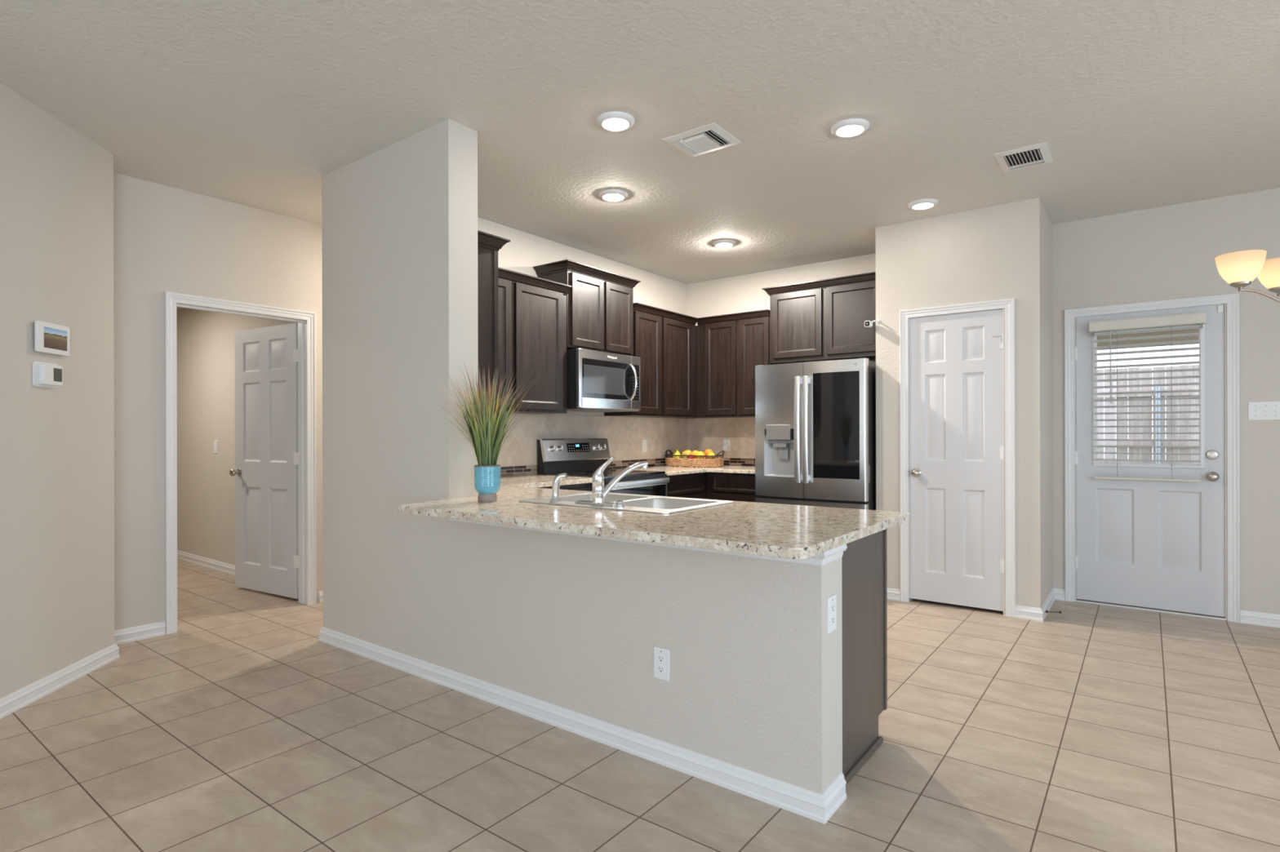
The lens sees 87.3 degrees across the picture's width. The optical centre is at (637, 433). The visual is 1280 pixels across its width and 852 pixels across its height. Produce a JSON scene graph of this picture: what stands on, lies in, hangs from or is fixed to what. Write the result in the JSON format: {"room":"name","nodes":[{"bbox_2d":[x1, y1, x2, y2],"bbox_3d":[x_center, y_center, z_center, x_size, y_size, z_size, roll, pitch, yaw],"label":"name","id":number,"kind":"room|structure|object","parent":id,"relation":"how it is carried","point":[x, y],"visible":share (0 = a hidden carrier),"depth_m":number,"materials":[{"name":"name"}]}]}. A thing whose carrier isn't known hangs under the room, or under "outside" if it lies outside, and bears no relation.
{"room":"open-plan kitchen","nodes":[
{"label":"open-plan kitchen","id":0,"kind":"room"},
{"bbox_2d":[0,82,114,698],"bbox_3d":[-2.773,-0.147,2.599,0.120,2.740,2.102,0,0,-7],"label":"wall","id":1,"kind":"structure","parent":0,"point":[57,445],"depth_m":3.20,"materials":[{"name":"beige paint"}]},
{"bbox_2d":[32,360,62,388],"bbox_3d":[-2.769,-0.276,3.152,0.031,0.116,0.154,0,0,-7],"label":"thermostat","id":2,"kind":"object","parent":1,"relation":"attached to","point":[46,375],"visible":1,"depth_m":3.13,"materials":[{"name":"white plastic"}]},
{"bbox_2d":[34,320,70,356],"bbox_3d":[-2.774,-0.449,3.175,0.027,0.144,0.210,0,0,-7],"label":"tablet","id":3,"kind":"object","parent":1,"relation":"attached to","point":[49,338],"visible":1,"depth_m":3.16,"materials":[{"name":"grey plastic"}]},
{"bbox_2d":[0,644,119,719],"bbox_3d":[-2.739,1.183,2.611,0.087,0.080,2.118,0,0,-7],"label":"baseboard","id":4,"kind":"structure","parent":1,"relation":"attached to","point":[15,701],"depth_m":3.20,"materials":[{"name":"white wood"}]},
{"bbox_2d":[113,172,322,631],"bbox_3d":[-1.865,-0.149,5.556,0.140,2.740,4.895,0,0,37],"label":"wall","id":5,"kind":"structure","parent":0,"point":[166,238],"depth_m":4.07,"materials":[{"name":"beige paint"}]},
{"bbox_2d":[114,621,165,644],"bbox_3d":[-3.010,1.183,3.916,0.016,0.080,0.434,0,0,37],"label":"baseboard","id":6,"kind":"structure","parent":5,"relation":"attached to","point":[156,629],"depth_m":3.98,"materials":[{"name":"white wood"}]},
{"bbox_2d":[164,291,315,634],"bbox_3d":[-2.654,0.177,4.500,0.159,2.090,0.925,0,0,37],"label":"door frame","id":7,"kind":"structure","parent":5,"relation":"attached to","point":[171,298],"depth_m":4.63,"materials":[{"name":"white wood"}]},
{"bbox_2d":[229,322,299,599],"bbox_3d":[-2.811,0.198,5.097,0.847,2.010,0.172,0,0,31],"label":"door","id":8,"kind":"structure","parent":5,"relation":"in","point":[267,559],"depth_m":5.07,"materials":[{"name":"white wood"}]},
{"bbox_2d":[319,591,322,603],"bbox_3d":[-1.324,1.179,6.136,0.016,0.080,3.231,0,0,37],"label":"baseboard","id":9,"kind":"structure","parent":5,"relation":"attached to","point":[320,592],"depth_m":4.85,"materials":[{"name":"white wood"}]},
{"bbox_2d":[176,307,297,565],"bbox_3d":[-5.234,0.004,4.827,4.425,2.450,3.960,0,0,37],"label":"wall","id":10,"kind":"structure","parent":0,"point":[206,344],"depth_m":6.18,"materials":[{"name":"beige paint"}]},
{"bbox_2d":[177,550,235,575],"bbox_3d":[-4.063,1.186,6.241,4.175,0.080,0.016,0,0,37],"label":"baseboard","id":11,"kind":"structure","parent":10,"relation":"attached to","point":[226,568],"depth_m":6.15,"materials":[{"name":"white wood"}]},
{"bbox_2d":[213,440,217,453],"bbox_3d":[-3.807,0.120,6.049,0.070,0.115,0.008,0,0,37],"label":"light switch","id":12,"kind":"object","parent":10,"relation":"attached to","point":[215,442],"visible":1,"depth_m":6.04,"materials":[{"name":"white plastic"}]},
{"bbox_2d":[474,464,500,502],"bbox_3d":[-0.696,0.229,3.105,0.121,0.168,0.121,0,0,37],"label":"pot","id":13,"kind":"object","parent":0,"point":[486,477],"depth_m":3.06,"materials":[{"name":"blue ceramic"}]},
{"bbox_2d":[477,230,510,406],"bbox_3d":[-1.045,-0.620,3.792,0.552,0.937,0.367,0,0,37],"label":"upper cabinet","id":14,"kind":"object","parent":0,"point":[489,245],"visible":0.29,"depth_m":3.71,"materials":[{"name":"brown wood"}]},
{"bbox_2d":[321,118,842,795],"bbox_3d":[-0.589,-0.152,3.104,3.060,2.740,0.177,0,0,37],"label":"wall","id":15,"kind":"structure","parent":0,"point":[573,623],"depth_m":3.22,"materials":[{"name":"beige paint"}]},
{"bbox_2d":[319,626,846,824],"bbox_3d":[-0.381,1.177,3.375,3.092,0.080,0.888,0,0,37],"label":"baseboard","id":16,"kind":"structure","parent":15,"relation":"attached to","point":[803,802],"depth_m":2.57,"materials":[{"name":"white wood"}]},
{"bbox_2d":[448,518,847,565],"bbox_3d":[-0.109,0.380,2.725,1.890,0.074,0.204,0,0,37],"label":"trim","id":17,"kind":"structure","parent":15,"relation":"attached to","point":[827,557],"depth_m":2.32,"materials":[{"name":"white"}]},
{"bbox_2d":[653,646,669,681],"bbox_3d":[0.087,0.850,2.477,0.070,0.115,0.007,0,0,37],"label":"wall outlet","id":18,"kind":"object","parent":15,"relation":"attached to","point":[661,656],"visible":1,"depth_m":2.47,"materials":[{"name":"white plastic"}]},
{"bbox_2d":[657,654,664,663],"bbox_3d":[0.086,0.831,2.475,0.033,0.028,0.002,0,0,37],"label":"socket","id":19,"kind":"object","parent":18,"relation":"attached to","point":[660,658],"depth_m":2.47,"materials":[{"name":"white plastic"}]},
{"bbox_2d":[657,665,664,674],"bbox_3d":[0.086,0.870,2.475,0.033,0.028,0.002,0,0,37],"label":"socket","id":20,"kind":"object","parent":18,"relation":"attached to","point":[660,668],"depth_m":2.47,"materials":[{"name":"white plastic"}]},
{"bbox_2d":[826,594,836,634],"bbox_3d":[0.629,0.583,2.170,0.007,0.115,0.070,0,0,37],"label":"wall outlet","id":21,"kind":"object","parent":15,"relation":"attached to","point":[831,601],"visible":1,"depth_m":2.16,"materials":[{"name":"white plastic"}]},
{"bbox_2d":[831,603,835,613],"bbox_3d":[0.631,0.563,2.169,0.002,0.028,0.033,0,0,37],"label":"socket","id":22,"kind":"object","parent":21,"relation":"attached to","point":[833,605],"depth_m":2.17,"materials":[{"name":"white plastic"}]},
{"bbox_2d":[831,615,835,625],"bbox_3d":[0.631,0.602,2.169,0.002,0.028,0.033,0,0,37],"label":"socket","id":23,"kind":"object","parent":21,"relation":"attached to","point":[833,617],"depth_m":2.17,"materials":[{"name":"white plastic"}]},
{"bbox_2d":[477,217,686,475],"bbox_3d":[-0.625,-0.152,5.465,0.147,2.740,3.540,0,0,37],"label":"wall","id":24,"kind":"structure","parent":0,"point":[624,436],"depth_m":5.63,"materials":[{"name":"paint"}]},
{"bbox_2d":[497,266,572,413],"bbox_3d":[-0.963,-0.620,4.613,0.362,0.937,1.105,0,0,37],"label":"upper cabinet","id":25,"kind":"object","parent":24,"relation":"attached to","point":[532,310],"visible":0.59,"depth_m":4.68,"materials":[{"name":"brown wood"}]},
{"bbox_2d":[500,457,665,476],"bbox_3d":[-0.568,0.275,5.423,0.009,0.074,3.540,0,0,37],"label":"mosaic strip","id":26,"kind":"object","parent":24,"relation":"attached to","point":[508,471],"depth_m":5.15,"materials":[{"name":"brown tile"}]},
{"bbox_2d":[533,259,640,356],"bbox_3d":[-0.387,-0.961,5.372,0.362,0.633,0.892,0,0,37],"label":"upper cabinet","id":27,"kind":"object","parent":24,"relation":"attached to","point":[600,302],"visible":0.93,"depth_m":5.22,"materials":[{"name":"brown wood"}]},
{"bbox_2d":[566,348,640,412],"bbox_3d":[-0.341,-0.407,5.332,0.479,0.448,0.758,0,0,37],"label":"microwave","id":28,"kind":"object","parent":27,"relation":"attached to","point":[597,381],"visible":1,"depth_m":5.14,"materials":[{"name":"silver metal"}]},
{"bbox_2d":[642,440,647,452],"bbox_3d":[0.065,0.114,6.245,0.008,0.115,0.070,0,0,37],"label":"wall outlet","id":29,"kind":"object","parent":24,"relation":"attached to","point":[644,442],"visible":1,"depth_m":6.24,"materials":[{"name":"white plastic"}]},
{"bbox_2d":[604,302,701,418],"bbox_3d":[0.247,-0.623,6.206,0.362,0.937,1.303,0,0,37],"label":"upper cabinet","id":30,"kind":"object","parent":24,"relation":"attached to","point":[664,341],"visible":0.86,"depth_m":5.95,"materials":[{"name":"brown wood"}]},
{"bbox_2d":[0,0,1279,284],"bbox_3d":[0.087,-1.574,1.124,8.615,0.100,10.500,0,0,37],"label":"ceiling","id":31,"kind":"structure","parent":0,"point":[1136,104],"depth_m":3.05,"materials":[{"name":"white paint"}]},
{"bbox_2d":[598,189,627,201],"bbox_3d":[-0.156,-1.513,4.272,0.186,0.020,0.186,0,0,37],"label":"recessed light","id":32,"kind":"object","parent":31,"relation":"in","point":[609,195],"visible":1,"depth_m":4.24,"materials":[{"name":"white plastic"}]},
{"bbox_2d":[603,194,622,199],"bbox_3d":[-0.156,-1.514,4.272,0.124,0.014,0.124,0,0,37],"label":"diffuser","id":33,"kind":"object","parent":32,"relation":"attached to","point":[606,197],"depth_m":4.27,"materials":[{"name":"white plastic"}]},
{"bbox_2d":[596,111,635,131],"bbox_3d":[-0.107,-1.514,3.262,0.186,0.020,0.186,0,0,37],"label":"recessed light","id":34,"kind":"object","parent":31,"relation":"in","point":[613,121],"visible":1,"depth_m":3.23,"materials":[{"name":"white plastic"}]},
{"bbox_2d":[603,118,628,128],"bbox_3d":[-0.107,-1.514,3.262,0.124,0.014,0.124,0,0,37],"label":"diffuser","id":35,"kind":"object","parent":34,"relation":"attached to","point":[608,123],"depth_m":3.26,"materials":[{"name":"white plastic"}]},
{"bbox_2d":[662,122,741,157],"bbox_3d":[0.335,-1.515,3.491,0.310,0.018,0.280,0,0,37],"label":"ceiling vent","id":36,"kind":"object","parent":31,"relation":"in","point":[708,138],"visible":1,"depth_m":3.47,"materials":[{"name":"white metal"}]},
{"bbox_2d":[712,240,735,248],"bbox_3d":[0.690,-1.515,5.362,0.186,0.020,0.186,0,0,37],"label":"recessed light","id":37,"kind":"object","parent":31,"relation":"in","point":[719,243],"visible":1,"depth_m":5.33,"materials":[{"name":"white plastic"}]},
{"bbox_2d":[716,243,732,247],"bbox_3d":[0.690,-1.516,5.362,0.124,0.014,0.124,0,0,37],"label":"diffuser","id":38,"kind":"object","parent":37,"relation":"attached to","point":[718,245],"depth_m":5.37,"materials":[{"name":"white plastic"}]},
{"bbox_2d":[830,118,869,137],"bbox_3d":[1.056,-1.516,3.339,0.186,0.020,0.186,0,0,37],"label":"recessed light","id":39,"kind":"object","parent":31,"relation":"in","point":[852,127],"visible":1,"depth_m":3.31,"materials":[{"name":"white plastic"}]},
{"bbox_2d":[836,124,862,135],"bbox_3d":[1.056,-1.517,3.339,0.124,0.014,0.124,0,0,37],"label":"diffuser","id":40,"kind":"object","parent":39,"relation":"attached to","point":[842,130],"depth_m":3.34,"materials":[{"name":"white plastic"}]},
{"bbox_2d":[907,198,937,209],"bbox_3d":[1.891,-1.518,4.450,0.186,0.020,0.186,0,0,37],"label":"recessed light","id":41,"kind":"object","parent":31,"relation":"in","point":[926,203],"visible":1,"depth_m":4.42,"materials":[{"name":"white plastic"}]},
{"bbox_2d":[912,203,933,208],"bbox_3d":[1.891,-1.519,4.450,0.124,0.014,0.124,0,0,37],"label":"diffuser","id":42,"kind":"object","parent":41,"relation":"attached to","point":[915,206],"depth_m":4.45,"materials":[{"name":"white plastic"}]},
{"bbox_2d":[993,142,1053,172],"bbox_3d":[2.139,-1.521,3.715,0.250,0.016,0.320,0,0,37],"label":"ceiling vent","id":43,"kind":"object","parent":31,"relation":"in","point":[1037,154],"visible":1,"depth_m":3.70,"materials":[{"name":"white metal"}]},
{"bbox_2d":[1214,249,1279,302],"bbox_3d":[2.692,-1.005,2.675,0.597,1.050,0.608,0,0,37],"label":"chandelier","id":44,"kind":"object","parent":31,"relation":"hanging from","point":[1240,268],"visible":1,"depth_m":2.77,"materials":[{"name":"beige glass"}]},
{"bbox_2d":[0,559,1279,851],"bbox_3d":[-1.793,1.270,2.431,13.200,0.100,10.300,0,0,37],"label":"floor","id":45,"kind":"structure","parent":0,"point":[1086,727],"depth_m":2.54,"materials":[{"name":"tile"}]},
{"bbox_2d":[537,483,592,491],"bbox_3d":[-0.801,0.782,4.609,0.620,0.872,0.850,0,0,37],"label":"base cabinet","id":46,"kind":"object","parent":45,"relation":"on","point":[584,486],"visible":0.04,"depth_m":4.63,"materials":[{"name":"brown wood"}]},
{"bbox_2d":[537,438,669,496],"bbox_3d":[-0.261,0.618,5.223,0.716,1.158,0.766,0,0,37],"label":"range","id":47,"kind":"object","parent":45,"relation":"on","point":[574,457],"visible":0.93,"depth_m":5.21,"materials":[{"name":"silver metal"}]},
{"bbox_2d":[538,469,665,479],"bbox_3d":[-0.267,0.310,5.227,0.642,0.018,0.766,0,0,37],"label":"cooktop","id":48,"kind":"object","parent":47,"relation":"in","point":[608,473],"depth_m":5.14,"materials":[{"name":"black glass"}]},
{"bbox_2d":[604,477,669,496],"bbox_3d":[-0.006,0.666,5.029,0.076,0.640,0.758,0,0,37],"label":"oven","id":49,"kind":"object","parent":47,"relation":"in","point":[635,486],"depth_m":5.05,"materials":[{"name":"silver metal"}]},
{"bbox_2d":[666,472,706,498],"bbox_3d":[0.338,0.779,6.109,0.620,0.872,1.348,0,0,37],"label":"base cabinet","id":50,"kind":"object","parent":45,"relation":"on","point":[692,485],"visible":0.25,"depth_m":5.73,"materials":[{"name":"brown wood"}]},
{"bbox_2d":[619,465,755,475],"bbox_3d":[0.564,0.325,5.935,1.190,0.030,1.351,0,0,37],"label":"countertop","id":51,"kind":"structure","parent":50,"relation":"on","point":[669,471],"depth_m":5.85,"materials":[{"name":"beige stone"}]},
{"bbox_2d":[665,449,724,467],"bbox_3d":[0.544,0.232,6.374,0.623,0.156,0.306,0,0,37],"label":"fruit basket","id":52,"kind":"object","parent":51,"relation":"on","point":[717,462],"visible":0.98,"depth_m":6.23,"materials":[{"name":"wicker"}]},
{"bbox_2d":[672,448,681,457],"bbox_3d":[0.375,0.196,6.458,0.090,0.128,0.090,0,0,37],"label":"pear","id":53,"kind":"object","parent":52,"relation":"in","point":[676,452],"visible":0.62,"depth_m":6.43,"materials":[{"name":"yellow food"}]},
{"bbox_2d":[681,449,691,455],"bbox_3d":[0.474,0.197,6.440,0.106,0.086,0.085,0,0,37],"label":"mango","id":54,"kind":"object","parent":52,"relation":"in","point":[687,452],"visible":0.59,"depth_m":6.41,"materials":[{"name":"yellow food"}]},
{"bbox_2d":[690,450,697,458],"bbox_3d":[0.548,0.197,6.396,0.086,0.082,0.082,0,0,37],"label":"peach","id":55,"kind":"object","parent":52,"relation":"in","point":[693,452],"visible":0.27,"depth_m":6.37,"materials":[{"name":"yellow food"}]},
{"bbox_2d":[694,451,704,458],"bbox_3d":[0.583,0.205,6.320,0.101,0.080,0.080,0,0,37],"label":"lemon","id":56,"kind":"object","parent":52,"relation":"in","point":[699,453],"visible":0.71,"depth_m":6.29,"materials":[{"name":"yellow food"}]},
{"bbox_2d":[704,448,713,457],"bbox_3d":[0.668,0.188,6.311,0.090,0.088,0.090,0,0,37],"label":"orange","id":57,"kind":"object","parent":52,"relation":"in","point":[707,451],"visible":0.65,"depth_m":6.28,"materials":[{"name":"orange food"}]},
{"bbox_2d":[707,452,715,458],"bbox_3d":[0.679,0.206,6.214,0.076,0.069,0.069,0,0,37],"label":"lemon","id":58,"kind":"object","parent":52,"relation":"in","point":[710,453],"visible":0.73,"depth_m":6.19,"materials":[{"name":"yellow food"}]},
{"bbox_2d":[706,472,756,502],"bbox_3d":[1.025,0.778,6.046,0.585,0.872,0.620,0,0,37],"label":"base cabinet","id":59,"kind":"object","parent":45,"relation":"on","point":[720,486],"visible":0.29,"depth_m":5.83,"materials":[{"name":"brown wood"}]},
{"bbox_2d":[755,357,875,510],"bbox_3d":[1.530,0.318,5.458,0.900,1.750,0.916,0,0,37],"label":"refrigerator","id":60,"kind":"object","parent":45,"relation":"on","point":[815,421],"visible":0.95,"depth_m":5.09,"materials":[{"name":"grey metal"}]},
{"bbox_2d":[755,497,868,510],"bbox_3d":[1.299,0.855,5.153,0.900,0.676,0.144,0,0,37],"label":"freezer","id":61,"kind":"object","parent":60,"relation":"in","point":[856,504],"depth_m":5.11,"materials":[{"name":"silver metal"}]},
{"bbox_2d":[841,528,887,785],"bbox_3d":[-0.036,0.780,3.149,2.218,0.872,0.556,0,0,37],"label":"base cabinet","id":62,"kind":"object","parent":45,"relation":"on","point":[864,560],"visible":0.17,"depth_m":2.50,"materials":[{"name":"brown wood"}]},
{"bbox_2d":[398,475,909,559],"bbox_3d":[-0.174,0.327,3.470,2.995,0.030,1.907,0,0,37],"label":"countertop","id":63,"kind":"structure","parent":62,"relation":"on","point":[790,531],"depth_m":2.43,"materials":[{"name":"beige stone"}]},
{"bbox_2d":[433,362,536,502],"bbox_3d":[-0.674,-0.013,3.109,0.534,0.652,0.477,0,0,42],"label":"potted grass","id":64,"kind":"object","parent":63,"relation":"on","point":[486,424],"depth_m":3.06,"materials":[{"name":"plant"}]},
{"bbox_2d":[574,456,647,506],"bbox_3d":[-0.111,0.200,2.949,0.250,0.210,0.252,0,0,37],"label":"kitchen faucet","id":65,"kind":"object","parent":63,"relation":"on","point":[599,492],"visible":0.92,"depth_m":2.86,"materials":[{"name":"silver metal"}]},
{"bbox_2d":[519,492,733,514],"bbox_3d":[-0.060,0.397,3.053,0.840,0.184,0.540,0,0,37],"label":"sink","id":66,"kind":"object","parent":63,"relation":"in","point":[633,503],"visible":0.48,"depth_m":3.12,"materials":[{"name":"silver metal"}]},
{"bbox_2d":[550,472,567,502],"bbox_3d":[-0.358,0.241,3.022,0.077,0.129,0.052,0,0,15],"label":"sprayer","id":67,"kind":"object","parent":66,"relation":"on","point":[557,481],"visible":1,"depth_m":3.01,"materials":[{"name":"silver metal"}]},
{"bbox_2d":[614,500,624,507],"bbox_3d":[-0.075,0.291,2.786,0.042,0.027,0.042,0,0,37],"label":"cover","id":68,"kind":"object","parent":66,"relation":"on","point":[619,504],"visible":1,"depth_m":2.77,"materials":[{"name":"silver metal"}]},
{"bbox_2d":[875,197,1053,615],"bbox_3d":[2.400,-0.159,4.942,1.050,2.740,0.714,0,0,37],"label":"wall","id":69,"kind":"structure","parent":0,"point":[1002,251],"depth_m":4.58,"materials":[{"name":"beige paint"}]},
{"bbox_2d":[864,319,879,328],"bbox_3d":[1.730,-0.818,4.959,0.094,0.058,0.072,0,0,37],"label":"security camera","id":70,"kind":"object","parent":69,"relation":"attached to","point":[868,324],"visible":1,"depth_m":4.95,"materials":[{"name":"white plastic"}]},
{"bbox_2d":[887,587,900,601],"bbox_3d":[1.834,1.172,4.916,0.176,0.080,0.016,0,0,37],"label":"baseboard","id":71,"kind":"structure","parent":69,"relation":"attached to","point":[894,594],"depth_m":4.89,"materials":[{"name":"white wood"}]},
{"bbox_2d":[908,309,1004,611],"bbox_3d":[2.194,0.177,4.645,0.619,2.020,0.104,0,0,37],"label":"door","id":72,"kind":"structure","parent":69,"relation":"in","point":[956,449],"depth_m":4.65,"materials":[{"name":"white wood"}]},
{"bbox_2d":[899,297,1015,617],"bbox_3d":[2.228,0.160,4.686,0.732,2.103,0.134,0,0,37],"label":"door frame","id":73,"kind":"structure","parent":69,"relation":"attached to","point":[1008,304],"depth_m":4.47,"materials":[{"name":"white wood"}]},
{"bbox_2d":[1015,588,1065,622],"bbox_3d":[2.790,1.170,4.639,0.159,0.080,0.746,0,0,42],"label":"baseboard","id":74,"kind":"structure","parent":69,"relation":"attached to","point":[1021,612],"depth_m":4.40,"materials":[{"name":"white wood"}]},
{"bbox_2d":[1045,610,1061,613],"bbox_3d":[2.735,1.174,4.413,0.089,0.020,0.016,0,0,28],"label":"door stop","id":75,"kind":"object","parent":69,"relation":"attached to","point":[1046,611],"visible":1,"depth_m":4.41,"materials":[{"name":"brown"}]},
{"bbox_2d":[686,187,1279,621],"bbox_3d":[2.990,-0.161,5.026,8.515,2.740,0.148,0,0,37],"label":"wall","id":76,"kind":"structure","parent":0,"point":[1167,252],"depth_m":4.50,"materials":[{"name":"beige paint"}]},
{"bbox_2d":[724,440,730,451],"bbox_3d":[0.869,0.114,6.539,0.070,0.115,0.007,0,0,37],"label":"wall outlet","id":77,"kind":"object","parent":76,"relation":"attached to","point":[726,442],"visible":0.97,"depth_m":6.53,"materials":[{"name":"white plastic"}]},
{"bbox_2d":[704,457,755,466],"bbox_3d":[0.972,0.271,6.470,1.178,0.074,0.009,0,0,37],"label":"mosaic strip","id":78,"kind":"object","parent":76,"relation":"attached to","point":[727,461],"visible":0.29,"depth_m":6.46,"materials":[{"name":"brown tile"}]},
{"bbox_2d":[722,446,738,455],"bbox_3d":[0.905,0.168,6.483,0.177,0.095,0.038,0,0,37],"label":"plug adapter","id":79,"kind":"object","parent":76,"relation":"attached to","point":[724,448],"visible":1,"depth_m":6.50,"materials":[{"name":"white plastic"}]},
{"bbox_2d":[696,309,774,417],"bbox_3d":[0.942,-0.624,6.268,0.772,0.937,0.362,0,0,37],"label":"upper cabinet","id":80,"kind":"object","parent":76,"relation":"attached to","point":[729,347],"visible":0.8,"depth_m":6.17,"materials":[{"name":"brown wood"}]},
{"bbox_2d":[761,271,875,364],"bbox_3d":[1.643,-0.954,5.732,1.097,0.662,0.367,0,0,37],"label":"upper cabinet","id":81,"kind":"object","parent":76,"relation":"attached to","point":[824,319],"visible":0.81,"depth_m":5.62,"materials":[{"name":"brown wood"}]},
{"bbox_2d":[1074,303,1225,618],"bbox_3d":[3.463,0.177,4.585,0.834,2.038,0.114,0,0,37],"label":"door","id":82,"kind":"structure","parent":76,"relation":"in","point":[1159,545],"depth_m":4.56,"materials":[{"name":"white"}]},
{"bbox_2d":[1064,293,1239,622],"bbox_3d":[3.508,0.156,4.626,0.943,2.105,0.159,0,0,37],"label":"door frame","id":83,"kind":"structure","parent":76,"relation":"attached to","point":[1232,300],"depth_m":4.37,"materials":[{"name":"white wood"}]},
{"bbox_2d":[1240,609,1279,627],"bbox_3d":[5.013,1.165,3.399,2.930,0.080,0.016,0,0,37],"label":"baseboard","id":84,"kind":"structure","parent":76,"relation":"attached to","point":[1254,618],"depth_m":4.22,"materials":[{"name":"white wood"}]},
{"bbox_2d":[1248,401,1279,420],"bbox_3d":[3.934,-0.143,4.216,0.143,0.115,0.016,0,0,37],"label":"light switch","id":85,"kind":"object","parent":76,"relation":"attached to","point":[1257,411],"visible":1,"depth_m":4.21,"materials":[{"name":"white plastic"}]},
{"bbox_2d":[1088,311,1206,482],"bbox_3d":[3.442,-0.237,4.551,0.630,1.105,0.078,0,0,37],"label":"window blind","id":86,"kind":"object","parent":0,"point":[1192,318],"visible":1,"depth_m":4.54,"materials":[{"name":"beige plastic"}]},
{"label":"outside","id":87,"kind":"structure","parent":0,"visible":0},
{"bbox_3d":[14.678,1.392,17.674,30.000,0.180,34.100,0,0,37],"label":"ground","id":88,"kind":"structure","parent":87,"visible":0},
{"bbox_2d":[1097,364,1199,464],"bbox_3d":[6.604,0.185,9.993,4.832,2.272,0.127,0,0,37],"label":"wooden fence","id":89,"kind":"object","parent":88,"relation":"on","point":[1167,443],"visible":0.08,"depth_m":9.53,"materials":[{"name":"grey wood"}]},
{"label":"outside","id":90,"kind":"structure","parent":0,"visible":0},
{"bbox_2d":[1097,328,1199,350],"bbox_3d":[5.112,-1.246,5.910,9.000,0.500,3.800,0,0,37],"label":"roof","id":91,"kind":"structure","parent":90,"point":[1189,331],"depth_m":7.53,"materials":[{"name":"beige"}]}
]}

